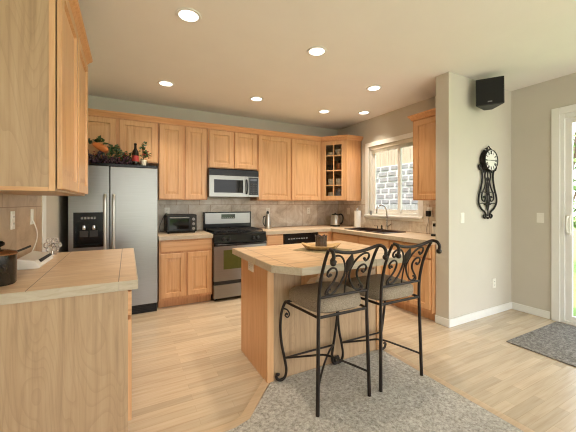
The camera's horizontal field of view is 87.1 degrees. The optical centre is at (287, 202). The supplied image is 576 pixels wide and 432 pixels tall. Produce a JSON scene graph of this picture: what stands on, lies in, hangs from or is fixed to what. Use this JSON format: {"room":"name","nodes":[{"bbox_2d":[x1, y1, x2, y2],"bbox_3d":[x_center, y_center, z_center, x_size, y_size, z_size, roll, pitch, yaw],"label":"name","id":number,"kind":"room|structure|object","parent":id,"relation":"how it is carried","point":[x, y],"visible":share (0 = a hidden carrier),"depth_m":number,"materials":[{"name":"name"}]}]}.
{"room":"kitchen","nodes":[
{"label":"kitchen","id":0,"kind":"room"},
{"bbox_2d":[46,196,67,252],"bbox_3d":[-0.833,-0.040,0.034,0.120,2.740,8.840,0,0,-28],"label":"wall","id":1,"kind":"structure","parent":0,"point":[56,206],"depth_m":3.28,"materials":[{"name":"paint"}]},
{"bbox_2d":[10,211,14,229],"bbox_3d":[-1.748,0.110,1.926,0.010,0.116,0.072,0,0,-28],"label":"wall outlet","id":2,"kind":"object","parent":1,"relation":"attached to","point":[12,213],"visible":1,"depth_m":1.91,"materials":[{"name":"white plastic"}]},
{"bbox_2d":[0,193,41,258],"bbox_3d":[-1.781,0.172,1.965,0.012,0.485,1.420,0,0,-28],"label":"backsplash","id":3,"kind":"structure","parent":1,"relation":"attached to","point":[24,234],"depth_m":2.09,"materials":[{"name":"tile"}]},
{"bbox_2d":[30,209,33,224],"bbox_3d":[-1.954,0.105,2.315,0.009,0.116,0.072,0,0,-28],"label":"wall outlet","id":4,"kind":"object","parent":1,"relation":"attached to","point":[31,210],"visible":1,"depth_m":2.29,"materials":[{"name":"white plastic"}]},
{"bbox_2d":[42,196,45,251],"bbox_3d":[-2.137,0.280,2.648,0.020,2.100,0.120,0,0,-28],"label":"trim","id":5,"kind":"structure","parent":1,"relation":"attached to","point":[43,197],"depth_m":2.61,"materials":[{"name":"white paint"}]},
{"bbox_2d":[0,0,87,195],"bbox_3d":[-1.476,-0.570,1.796,0.387,1.030,1.104,0,0,-28],"label":"upper cabinet","id":6,"kind":"object","parent":1,"relation":"attached to","point":[44,68],"visible":0.94,"depth_m":1.37,"materials":[{"name":"brown wood"}]},
{"bbox_2d":[69,0,92,64],"bbox_3d":[-1.467,-1.109,1.803,0.411,0.068,1.196,0,0,-28],"label":"trim","id":7,"kind":"structure","parent":6,"relation":"attached to","point":[74,4],"depth_m":1.93,"materials":[{"name":"brown wood"}]},
{"bbox_2d":[88,95,337,198],"bbox_3d":[-0.889,-0.040,4.938,4.370,2.740,0.120,0,0,-28],"label":"wall","id":8,"kind":"structure","parent":0,"point":[94,102],"depth_m":4.65,"materials":[{"name":"paint"}]},
{"bbox_2d":[88,115,157,165],"bbox_3d":[-2.255,-0.807,3.954,1.015,0.555,0.340,0,0,-28],"label":"upper cabinet","id":9,"kind":"object","parent":8,"relation":"attached to","point":[124,133],"visible":0.58,"depth_m":3.87,"materials":[{"name":"brown wood"}]},
{"bbox_2d":[164,208,169,213],"bbox_3d":[-1.754,0.125,4.393,0.072,0.116,0.010,0,0,-28],"label":"wall outlet","id":10,"kind":"object","parent":8,"relation":"attached to","point":[166,210],"visible":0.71,"depth_m":4.39,"materials":[{"name":"white plastic"}]},
{"bbox_2d":[157,123,206,199],"bbox_3d":[-1.517,-0.565,4.345,0.645,1.040,0.340,0,0,-28],"label":"upper cabinet","id":11,"kind":"object","parent":8,"relation":"attached to","point":[182,150],"visible":0.88,"depth_m":4.18,"materials":[{"name":"brown wood"}]},
{"bbox_2d":[207,128,256,170],"bbox_3d":[-0.890,-0.797,4.677,0.765,0.575,0.340,0,0,-28],"label":"upper cabinet","id":12,"kind":"object","parent":8,"relation":"attached to","point":[230,150],"visible":0.78,"depth_m":4.51,"materials":[{"name":"brown wood"}]},
{"bbox_2d":[207,169,258,197],"bbox_3d":[-0.864,-0.290,4.624,0.757,0.400,0.439,0,0,-28],"label":"microwave","id":13,"kind":"object","parent":12,"relation":"attached to","point":[220,182],"visible":0.96,"depth_m":4.45,"materials":[{"name":"grey metal"}]},
{"bbox_2d":[158,198,337,231],"bbox_3d":[-0.469,0.380,5.086,3.250,0.900,0.012,0,0,-28],"label":"backsplash","id":14,"kind":"structure","parent":8,"relation":"attached to","point":[282,213],"depth_m":5.09,"materials":[{"name":"tile"}]},
{"bbox_2d":[250,134,320,200],"bbox_3d":[-0.021,-0.562,5.137,1.190,1.045,0.340,0,0,-28],"label":"upper cabinet","id":15,"kind":"object","parent":8,"relation":"attached to","point":[289,169],"visible":0.93,"depth_m":4.96,"materials":[{"name":"brown wood"}]},
{"bbox_2d":[88,108,362,140],"bbox_3d":[-0.667,-1.109,4.401,4.240,0.068,0.398,0,0,-28],"label":"trim","id":16,"kind":"structure","parent":15,"relation":"attached to","point":[96,112],"depth_m":4.36,"materials":[{"name":"brown wood"}]},
{"bbox_2d":[78,0,575,129],"bbox_3d":[1.403,-1.470,1.218,5.180,0.120,8.840,0,0,-28],"label":"ceiling","id":17,"kind":"structure","parent":0,"point":[238,51],"depth_m":2.84,"materials":[{"name":"paint"}]},
{"bbox_2d":[157,80,174,86],"bbox_3d":[-1.438,-1.406,3.572,0.188,0.008,0.188,0,0,-28],"label":"recessed light","id":18,"kind":"object","parent":17,"relation":"in","point":[165,83],"visible":1,"depth_m":3.56,"materials":[{"name":"white paint"}]},
{"bbox_2d":[175,7,201,22],"bbox_3d":[-0.746,-1.406,2.275,0.188,0.008,0.188,0,0,-28],"label":"recessed light","id":19,"kind":"object","parent":17,"relation":"in","point":[189,15],"visible":1,"depth_m":2.27,"materials":[{"name":"white paint"}]},
{"bbox_2d":[250,96,262,100],"bbox_3d":[-0.424,-1.406,4.098,0.188,0.008,0.188,0,0,-28],"label":"recessed light","id":20,"kind":"object","parent":17,"relation":"in","point":[255,98],"visible":1,"depth_m":4.08,"materials":[{"name":"white paint"}]},
{"bbox_2d":[307,46,326,56],"bbox_3d":[0.268,-1.406,2.812,0.188,0.008,0.188,0,0,-28],"label":"recessed light","id":21,"kind":"object","parent":17,"relation":"in","point":[315,51],"visible":1,"depth_m":2.81,"materials":[{"name":"white paint"}]},
{"bbox_2d":[318,110,329,113],"bbox_3d":[0.558,-1.406,4.663,0.188,0.008,0.188,0,0,-28],"label":"recessed light","id":22,"kind":"object","parent":17,"relation":"in","point":[319,111],"visible":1,"depth_m":4.66,"materials":[{"name":"white paint"}]},
{"bbox_2d":[358,111,369,114],"bbox_3d":[1.184,-1.406,4.721,0.188,0.008,0.188,0,0,-28],"label":"recessed light","id":23,"kind":"object","parent":17,"relation":"in","point":[360,112],"visible":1,"depth_m":4.71,"materials":[{"name":"white paint"}]},
{"bbox_2d":[366,85,381,90],"bbox_3d":[1.054,-1.406,3.715,0.188,0.008,0.188,0,0,-28],"label":"recessed light","id":24,"kind":"object","parent":17,"relation":"in","point":[373,87],"visible":1,"depth_m":3.71,"materials":[{"name":"white paint"}]},
{"bbox_2d":[128,295,575,431],"bbox_3d":[1.403,1.390,1.218,5.180,0.120,8.840,0,0,-28],"label":"floor","id":25,"kind":"structure","parent":0,"point":[191,372],"depth_m":2.45,"materials":[{"name":"brown wood"}]},
{"bbox_2d":[0,290,131,431],"bbox_3d":[-1.434,0.897,2.063,0.645,0.865,1.282,0,0,-28],"label":"base cabinet","id":26,"kind":"object","parent":25,"relation":"on","point":[66,363],"visible":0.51,"depth_m":1.51,"materials":[{"name":"brown wood"}]},
{"bbox_2d":[0,248,137,304],"bbox_3d":[-1.434,0.441,2.059,0.709,0.051,1.318,0,0,-28],"label":"countertop","id":27,"kind":"structure","parent":26,"relation":"on","point":[76,273],"depth_m":1.71,"materials":[{"name":"tile"}]},
{"bbox_2d":[0,241,30,286],"bbox_3d":[-1.494,0.304,1.594,0.152,0.222,0.260,0,0,-20],"label":"stock pot","id":28,"kind":"object","parent":27,"relation":"on","point":[8,257],"visible":1,"depth_m":1.53,"materials":[{"name":"metal"}]},
{"bbox_2d":[17,251,52,269],"bbox_3d":[-1.715,0.381,2.073,0.118,0.069,0.410,0,0,-28],"label":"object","id":29,"kind":"object","parent":27,"relation":"on","point":[34,259],"visible":0.93,"depth_m":1.95,"materials":[{"name":"white plastic"}]},
{"bbox_2d":[31,220,37,251],"bbox_3d":[-1.851,0.266,2.165,0.033,0.274,0.359,0,0,-28],"label":"power cord","id":30,"kind":"object","parent":29,"relation":"attached to","point":[33,220],"visible":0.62,"depth_m":2.31,"materials":[{"name":"white plastic"}]},
{"bbox_2d":[43,238,61,254],"bbox_3d":[-1.895,0.347,2.436,0.124,0.135,0.060,0,0,-28],"label":"glass ornament","id":31,"kind":"object","parent":27,"relation":"on","point":[52,245],"visible":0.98,"depth_m":2.44,"materials":[{"name":"white"}]},
{"bbox_2d":[68,162,157,314],"bbox_3d":[-2.132,0.438,3.765,0.895,1.785,0.729,0,0,-28],"label":"refrigerator","id":32,"kind":"object","parent":25,"relation":"on","point":[119,210],"visible":0.64,"depth_m":3.55,"materials":[{"name":"grey metal"}]},
{"bbox_2d":[88,150,94,162],"bbox_3d":[-2.311,-0.539,3.494,0.157,0.168,0.107,0,0,-28],"label":"grape bunch","id":33,"kind":"object","parent":32,"relation":"on","point":[90,156],"visible":0.34,"depth_m":3.49,"materials":[{"name":"purple food"}]},
{"bbox_2d":[95,150,108,162],"bbox_3d":[-2.189,-0.539,3.560,0.157,0.157,0.110,0,0,-28],"label":"grape bunch","id":34,"kind":"object","parent":32,"relation":"on","point":[99,152],"visible":0.96,"depth_m":3.54,"materials":[{"name":"purple food"}]},
{"bbox_2d":[90,142,107,152],"bbox_3d":[-2.202,-0.651,3.534,0.194,0.119,0.080,0,0,-13],"label":"gourd","id":35,"kind":"object","parent":34,"relation":"on","point":[99,146],"visible":1,"depth_m":3.51,"materials":[{"name":"orange food"}]},
{"bbox_2d":[88,135,131,162],"bbox_3d":[-2.180,-0.629,3.625,0.642,0.351,0.153,0,0,-28],"label":"ivy garland","id":36,"kind":"object","parent":32,"relation":"on","point":[111,148],"visible":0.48,"depth_m":3.65,"materials":[{"name":"green plant"}]},
{"bbox_2d":[108,155,120,163],"bbox_3d":[-2.071,-0.518,3.623,0.150,0.119,0.107,0,0,-28],"label":"grape bunch","id":37,"kind":"object","parent":32,"relation":"on","point":[112,160],"visible":0.94,"depth_m":3.60,"materials":[{"name":"purple food"}]},
{"bbox_2d":[121,156,131,164],"bbox_3d":[-1.954,-0.517,3.686,0.157,0.120,0.104,0,0,-28],"label":"grape bunch","id":38,"kind":"object","parent":32,"relation":"on","point":[126,158],"visible":0.88,"depth_m":3.66,"materials":[{"name":"purple food"}]},
{"bbox_2d":[132,143,138,164],"bbox_3d":[-1.862,-0.591,3.699,0.075,0.272,0.075,0,0,-28],"label":"wine bottle","id":39,"kind":"object","parent":32,"relation":"on","point":[135,154],"visible":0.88,"depth_m":3.67,"materials":[{"name":"black glass"}]},
{"bbox_2d":[138,141,150,164],"bbox_3d":[-1.769,-0.612,3.745,0.152,0.313,0.082,0,0,-11],"label":"potted plant","id":40,"kind":"object","parent":32,"relation":"on","point":[145,154],"visible":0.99,"depth_m":3.73,"materials":[{"name":"green plant"}]},
{"bbox_2d":[157,238,211,307],"bbox_3d":[-1.451,0.897,4.188,0.665,0.865,0.620,0,0,-28],"label":"base cabinet","id":41,"kind":"object","parent":25,"relation":"on","point":[184,265],"visible":0.88,"depth_m":3.92,"materials":[{"name":"brown wood"}]},
{"bbox_2d":[158,230,212,240],"bbox_3d":[-1.452,0.441,4.187,0.672,0.051,0.652,0,0,-28],"label":"countertop","id":42,"kind":"structure","parent":41,"relation":"on","point":[198,234],"depth_m":3.99,"materials":[{"name":"tile"}]},
{"bbox_2d":[164,214,196,233],"bbox_3d":[-1.513,0.287,4.267,0.400,0.255,0.322,0,0,-28],"label":"toaster oven","id":43,"kind":"object","parent":42,"relation":"on","point":[172,222],"visible":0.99,"depth_m":4.16,"materials":[{"name":"black metal"}]},
{"bbox_2d":[203,212,266,300],"bbox_3d":[-0.795,0.735,4.491,0.762,1.190,0.727,0,0,-28],"label":"gas range","id":44,"kind":"object","parent":25,"relation":"on","point":[230,230],"visible":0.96,"depth_m":4.19,"materials":[{"name":"metal"}]},
{"bbox_2d":[204,226,265,234],"bbox_3d":[-0.799,0.406,4.499,0.762,0.058,0.600,0,0,-28],"label":"cooktop","id":45,"kind":"object","parent":44,"relation":"in","point":[215,230],"depth_m":4.40,"materials":[{"name":"grey metal"}]},
{"bbox_2d":[266,234,282,245],"bbox_3d":[-0.333,0.897,4.780,0.285,0.865,0.620,0,0,-28],"label":"base cabinet","id":46,"kind":"object","parent":25,"relation":"on","point":[276,239],"visible":0.2,"depth_m":4.51,"materials":[{"name":"brown wood"}]},
{"bbox_2d":[283,232,317,244],"bbox_3d":[0.073,0.899,4.974,0.600,0.862,0.606,0,0,-28],"label":"dishwasher","id":47,"kind":"object","parent":25,"relation":"on","point":[295,238],"visible":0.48,"depth_m":4.69,"materials":[{"name":"black metal"}]},
{"bbox_2d":[232,240,404,383],"bbox_3d":[0.277,0.873,2.618,1.242,0.915,1.031,0,0,-28],"label":"kitchen island","id":48,"kind":"object","parent":25,"relation":"on","point":[278,269],"visible":0.77,"depth_m":2.38,"materials":[{"name":"brown wood"}]},
{"bbox_2d":[248,262,253,271],"bbox_3d":[-0.311,0.530,2.517,0.010,0.072,0.116,0,0,-28],"label":"wall outlet","id":49,"kind":"object","parent":48,"relation":"attached to","point":[250,265],"visible":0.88,"depth_m":2.50,"materials":[{"name":"white plastic"}]},
{"bbox_2d":[233,240,404,274],"bbox_3d":[0.276,0.439,2.621,1.230,0.048,1.025,0,0,-28],"label":"island countertop","id":50,"kind":"structure","parent":48,"relation":"on","point":[277,255],"depth_m":2.44,"materials":[{"name":"tile"}]},
{"bbox_2d":[294,247,350,253],"bbox_3d":[0.302,0.413,2.667,0.423,0.004,0.308,0,0,34],"label":"placemat","id":51,"kind":"object","parent":50,"relation":"on","point":[304,248],"visible":0.5,"depth_m":2.62,"materials":[{"name":"beige fabric"}]},
{"bbox_2d":[301,242,340,249],"bbox_3d":[0.289,0.381,2.671,0.348,0.062,0.224,0,0,5],"label":"wooden bowl","id":52,"kind":"object","parent":51,"relation":"on","point":[311,246],"visible":0.85,"depth_m":2.62,"materials":[{"name":"wood"}]},
{"bbox_2d":[315,234,326,246],"bbox_3d":[0.293,0.342,2.684,0.111,0.120,0.111,0,0,42],"label":"candle holder","id":53,"kind":"object","parent":52,"relation":"in","point":[321,241],"visible":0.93,"depth_m":2.65,"materials":[{"name":"brown glass"}]},
{"bbox_2d":[318,231,331,240],"bbox_3d":[0.463,0.897,5.201,0.285,0.865,0.620,0,0,-28],"label":"base cabinet","id":54,"kind":"object","parent":25,"relation":"on","point":[329,234],"visible":0.12,"depth_m":4.98,"materials":[{"name":"brown wood"}]},
{"bbox_2d":[332,232,393,304],"bbox_3d":[1.269,0.897,4.591,0.600,0.865,1.247,0,0,-28],"label":"base cabinet","id":55,"kind":"object","parent":25,"relation":"on","point":[336,236],"visible":0.14,"depth_m":4.32,"materials":[{"name":"brown wood"}]},
{"bbox_2d":[261,225,435,244],"bbox_3d":[0.749,0.441,4.316,1.789,0.051,2.484,0,0,-28],"label":"countertop","id":56,"kind":"structure","parent":55,"relation":"on","point":[412,237],"depth_m":4.46,"materials":[{"name":"tile"}]},
{"bbox_2d":[263,211,270,228],"bbox_3d":[-0.337,0.272,4.854,0.130,0.287,0.104,0,0,4],"label":"bottle","id":57,"kind":"object","parent":56,"relation":"on","point":[267,224],"visible":0.98,"depth_m":4.82,"materials":[{"name":"grey metal"}]},
{"bbox_2d":[329,213,343,226],"bbox_3d":[0.859,0.294,5.412,0.222,0.242,0.174,0,0,-32],"label":"electric kettle","id":58,"kind":"object","parent":56,"relation":"on","point":[335,220],"visible":1,"depth_m":5.34,"materials":[{"name":"metal"}]},
{"bbox_2d":[353,207,361,227],"bbox_3d":[1.169,0.241,5.100,0.150,0.348,0.150,0,0,-28],"label":"paper towel roll","id":59,"kind":"object","parent":56,"relation":"on","point":[357,214],"visible":0.99,"depth_m":5.06,"materials":[{"name":"white paper"}]},
{"bbox_2d":[344,227,404,233],"bbox_3d":[1.281,0.496,4.548,0.430,0.188,0.840,0,0,-28],"label":"sink","id":60,"kind":"object","parent":56,"relation":"in","point":[374,230],"visible":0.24,"depth_m":4.60,"materials":[{"name":"metal"}]},
{"bbox_2d":[376,204,390,229],"bbox_3d":[1.462,0.217,4.641,0.224,0.396,0.098,0,0,14],"label":"faucet","id":61,"kind":"object","parent":56,"relation":"on","point":[387,225],"visible":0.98,"depth_m":4.64,"materials":[{"name":"silver metal"}]},
{"bbox_2d":[426,211,430,229],"bbox_3d":[1.854,0.259,4.035,0.082,0.307,0.062,0,0,-28],"label":"charger","id":62,"kind":"object","parent":56,"relation":"on","point":[428,213],"visible":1,"depth_m":4.03,"materials":[{"name":"black plastic"}]},
{"bbox_2d":[431,221,435,235],"bbox_3d":[1.836,0.320,3.803,0.070,0.190,0.075,0,0,32],"label":"cordless phone","id":63,"kind":"object","parent":56,"relation":"on","point":[433,222],"visible":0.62,"depth_m":3.79,"materials":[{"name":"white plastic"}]},
{"bbox_2d":[205,348,534,431],"bbox_3d":[1.075,1.323,-0.497,2.715,0.013,6.115,0,0,-28],"label":"trim","id":64,"kind":"structure","parent":25,"relation":"on","point":[247,413],"depth_m":1.98,"materials":[{"name":"brown wood"}]},
{"bbox_2d":[225,350,523,431],"bbox_3d":[1.069,1.324,-0.545,2.660,0.012,6.035,0,0,-28],"label":"carpet","id":65,"kind":"object","parent":25,"relation":"on","point":[409,401],"visible":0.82,"depth_m":1.98,"materials":[{"name":"grey carpet"}]},
{"bbox_2d":[275,244,388,416],"bbox_3d":[0.305,0.791,2.095,0.589,1.053,0.618,0,0,-28],"label":"bar stool","id":66,"kind":"object","parent":65,"relation":"on","point":[330,296],"visible":1,"depth_m":2.01,"materials":[{"name":"metal"}]},
{"bbox_2d":[289,281,360,312],"bbox_3d":[0.270,0.654,2.162,0.453,0.109,0.410,0,0,-28],"label":"seat cushion","id":67,"kind":"object","parent":66,"relation":"on","point":[305,296],"depth_m":2.02,"materials":[{"name":"beige fabric"}]},
{"bbox_2d":[333,239,441,391],"bbox_3d":[0.770,0.791,2.341,0.589,1.053,0.618,0,0,-28],"label":"bar stool","id":68,"kind":"object","parent":65,"relation":"on","point":[383,287],"visible":0.9,"depth_m":2.23,"materials":[{"name":"metal"}]},
{"bbox_2d":[346,274,413,300],"bbox_3d":[0.734,0.654,2.409,0.453,0.109,0.410,0,0,-28],"label":"seat cushion","id":69,"kind":"object","parent":68,"relation":"on","point":[397,290],"depth_m":2.25,"materials":[{"name":"beige fabric"}]},
{"bbox_2d":[390,240,435,320],"bbox_3d":[1.706,0.897,3.767,0.600,0.865,0.615,0,0,-28],"label":"base cabinet","id":70,"kind":"object","parent":25,"relation":"on","point":[428,277],"visible":0.39,"depth_m":3.46,"materials":[{"name":"brown wood"}]},
{"bbox_2d":[506,321,575,366],"bbox_3d":[2.868,1.324,2.528,1.035,0.012,1.385,0,0,-28],"label":"rug","id":71,"kind":"object","parent":25,"relation":"on","point":[556,340],"visible":1,"depth_m":2.88,"materials":[{"name":"grey carpet"}]},
{"bbox_2d":[338,96,435,231],"bbox_3d":[1.602,-0.040,4.775,0.120,2.740,2.500,0,0,-28],"label":"wall","id":72,"kind":"structure","parent":0,"point":[394,123],"depth_m":4.81,"materials":[{"name":"paint"}]},
{"bbox_2d":[321,139,360,200],"bbox_3d":[0.853,-0.562,5.410,0.600,1.045,0.665,0,0,-28],"label":"upper cabinet","id":73,"kind":"object","parent":72,"relation":"attached to","point":[349,174],"visible":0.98,"depth_m":5.20,"materials":[{"name":"brown wood"}]},
{"bbox_2d":[328,179,334,184],"bbox_3d":[0.759,-0.366,5.305,0.112,0.110,0.136,0,0,8],"label":"mug","id":74,"kind":"object","parent":73,"relation":"on","point":[330,181],"visible":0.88,"depth_m":5.27,"materials":[{"name":"beige ceramic"}]},
{"bbox_2d":[326,156,340,160],"bbox_3d":[0.840,-0.813,5.428,0.511,0.016,0.572,0,0,-28],"label":"shelf","id":75,"kind":"object","parent":73,"relation":"attached to","point":[328,158],"depth_m":5.48,"materials":[{"name":"brown wood"}]},
{"bbox_2d":[326,171,340,173],"bbox_3d":[0.840,-0.558,5.428,0.511,0.016,0.572,0,0,-28],"label":"shelf","id":76,"kind":"object","parent":73,"relation":"attached to","point":[327,172],"depth_m":5.46,"materials":[{"name":"brown wood"}]},
{"bbox_2d":[335,188,340,195],"bbox_3d":[0.890,-0.158,5.262,0.132,0.195,0.132,0,0,42],"label":"jar","id":77,"kind":"object","parent":73,"relation":"in","point":[338,191],"visible":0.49,"depth_m":5.21,"materials":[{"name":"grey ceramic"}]},
{"bbox_2d":[335,163,340,169],"bbox_3d":[0.890,-0.626,5.262,0.132,0.120,0.132,0,0,-28],"label":"mug","id":78,"kind":"object","parent":73,"relation":"on","point":[338,165],"visible":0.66,"depth_m":5.22,"materials":[{"name":"brown ceramic"}]},
{"bbox_2d":[335,149,340,154],"bbox_3d":[0.890,-0.871,5.262,0.144,0.100,0.144,0,0,-28],"label":"bowl","id":79,"kind":"object","parent":73,"relation":"on","point":[338,151],"visible":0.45,"depth_m":5.21,"materials":[{"name":"beige ceramic"}]},
{"bbox_2d":[336,179,340,184],"bbox_3d":[0.888,-0.366,5.250,0.112,0.110,0.136,0,0,8],"label":"mug","id":80,"kind":"object","parent":73,"relation":"on","point":[338,181],"visible":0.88,"depth_m":5.21,"materials":[{"name":"beige ceramic"}]},
{"bbox_2d":[338,199,435,233],"bbox_3d":[1.546,0.172,4.738,0.012,0.485,2.488,0,0,-28],"label":"backsplash","id":81,"kind":"structure","parent":72,"relation":"attached to","point":[408,226],"depth_m":4.70,"materials":[{"name":"tile"}]},
{"bbox_2d":[364,132,422,221],"bbox_3d":[1.625,-0.372,4.673,0.155,1.265,1.140,0,0,-28],"label":"window","id":82,"kind":"structure","parent":72,"relation":"in","point":[393,214],"depth_m":4.79,"materials":[{"name":"white paint"}]},
{"bbox_2d":[371,138,412,153],"bbox_3d":[1.621,-0.880,4.672,0.042,0.110,0.920,0,0,-28],"label":"window blind","id":83,"kind":"object","parent":82,"relation":"attached to","point":[402,143],"visible":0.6,"depth_m":4.66,"materials":[{"name":"beige fabric"}]},
{"bbox_2d":[407,108,435,121],"bbox_3d":[1.843,-1.094,3.798,0.368,0.068,0.538,0,0,-28],"label":"trim","id":84,"kind":"structure","parent":72,"relation":"attached to","point":[431,112],"depth_m":3.76,"materials":[{"name":"brown wood"}]},
{"bbox_2d":[413,115,435,199],"bbox_3d":[1.868,-0.552,3.781,0.340,1.035,0.490,0,0,-28],"label":"upper cabinet","id":85,"kind":"object","parent":72,"relation":"attached to","point":[424,130],"visible":0.52,"depth_m":3.76,"materials":[{"name":"brown wood"}]},
{"bbox_2d":[436,72,510,318],"bbox_3d":[2.286,-0.040,3.632,1.360,2.740,0.160,0,0,-28],"label":"wall","id":86,"kind":"structure","parent":0,"point":[476,251],"depth_m":3.40,"materials":[{"name":"paint"}]},
{"bbox_2d":[435,315,449,327],"bbox_3d":[1.682,1.288,3.304,0.014,0.085,0.174,0,0,-28],"label":"baseboard","id":87,"kind":"structure","parent":86,"relation":"attached to","point":[443,321],"depth_m":3.29,"materials":[{"name":"white paint"}]},
{"bbox_2d":[460,213,463,222],"bbox_3d":[1.925,0.165,3.345,0.072,0.116,0.009,0,0,-28],"label":"light switch","id":88,"kind":"object","parent":86,"relation":"attached to","point":[461,214],"visible":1,"depth_m":3.34,"materials":[{"name":"white plastic"}]},
{"bbox_2d":[449,302,511,326],"bbox_3d":[2.269,1.288,3.525,1.250,0.085,0.014,0,0,-28],"label":"baseboard","id":89,"kind":"structure","parent":86,"relation":"attached to","point":[463,319],"depth_m":3.48,"materials":[{"name":"white paint"}]},
{"bbox_2d":[477,146,497,218],"bbox_3d":[2.344,-0.240,3.534,0.391,0.859,0.068,0,0,-28],"label":"wall clock","id":90,"kind":"object","parent":86,"relation":"attached to","point":[488,157],"visible":1,"depth_m":3.52,"materials":[{"name":"black metal"}]},
{"bbox_2d":[476,76,504,109],"bbox_3d":[2.241,-1.200,3.393,0.258,0.321,0.357,0,0,28],"label":"wall speaker","id":91,"kind":"object","parent":86,"relation":"attached to","point":[489,91],"visible":1,"depth_m":3.25,"materials":[{"name":"plastic"}]},
{"bbox_2d":[492,278,495,287],"bbox_3d":[2.476,0.962,3.637,0.072,0.116,0.010,0,0,-28],"label":"wall outlet","id":92,"kind":"object","parent":86,"relation":"attached to","point":[493,279],"visible":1,"depth_m":3.63,"materials":[{"name":"white plastic"}]},
{"bbox_2d":[511,73,575,321],"bbox_3d":[4.289,-0.040,1.174,0.120,2.740,6.060,0,0,-28],"label":"wall","id":93,"kind":"structure","parent":0,"point":[531,106],"depth_m":3.62,"materials":[{"name":"paint"}]},
{"bbox_2d":[512,302,549,318],"bbox_3d":[2.909,1.288,3.637,0.014,0.085,0.386,0,0,-28],"label":"baseboard","id":94,"kind":"structure","parent":93,"relation":"attached to","point":[527,309],"depth_m":3.62,"materials":[{"name":"white paint"}]},
{"bbox_2d":[537,213,543,222],"bbox_3d":[2.957,0.175,3.552,0.009,0.116,0.072,0,0,-28],"label":"light switch","id":95,"kind":"object","parent":93,"relation":"attached to","point":[540,216],"visible":1,"depth_m":3.55,"materials":[{"name":"white plastic"}]},
{"bbox_2d":[551,104,575,325],"bbox_3d":[3.545,0.133,2.527,0.169,2.395,2.140,0,0,-28],"label":"door","id":96,"kind":"structure","parent":93,"relation":"in","point":[567,120],"depth_m":3.38,"materials":[{"name":"white paint"}]},
{"label":"outside","id":97,"kind":"structure","parent":0,"visible":0},
{"bbox_2d":[573,218,575,315],"bbox_3d":[4.419,1.560,2.340,70.000,0.140,80.000,0,0,-28],"label":"lawn","id":98,"kind":"structure","parent":97,"point":[574,229],"depth_m":6.59,"materials":[{"name":"green plant"}]},
{"bbox_2d":[376,162,417,204],"bbox_3d":[2.794,0.055,13.155,0.350,2.850,10.236,0,0,-28],"label":"wall","id":99,"kind":"structure","parent":98,"relation":"on","point":[386,176],"depth_m":10.93,"materials":[{"name":"white brick"}]},
{"bbox_2d":[376,146,412,167],"bbox_3d":[2.985,-2.325,13.009,0.150,1.909,9.800,0,0,-28],"label":"wooden fence","id":100,"kind":"object","parent":99,"relation":"on","point":[386,158],"visible":0.02,"depth_m":11.15,"materials":[{"name":"beige wood"}]},
{"bbox_2d":[573,128,575,236],"bbox_3d":[5.908,-0.715,6.493,3.086,4.411,3.104,0,0,-28],"label":"shrub","id":101,"kind":"object","parent":98,"relation":"on","point":[574,140],"visible":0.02,"depth_m":6.13,"materials":[{"name":"green plant"}]},
{"bbox_3d":[1.354,1.474,10.448,4.730,0.028,10.800,0,0,-28],"label":"gravel strip","id":102,"kind":"object","parent":98,"relation":"on","visible":0},
{"bbox_2d":[376,204,417,209],"bbox_3d":[1.786,0.745,10.036,0.150,1.430,7.068,0,0,-28],"label":"wooden fence","id":103,"kind":"object","parent":102,"relation":"on","point":[408,206],"visible":0.09,"depth_m":7.73,"materials":[{"name":"white wood"}]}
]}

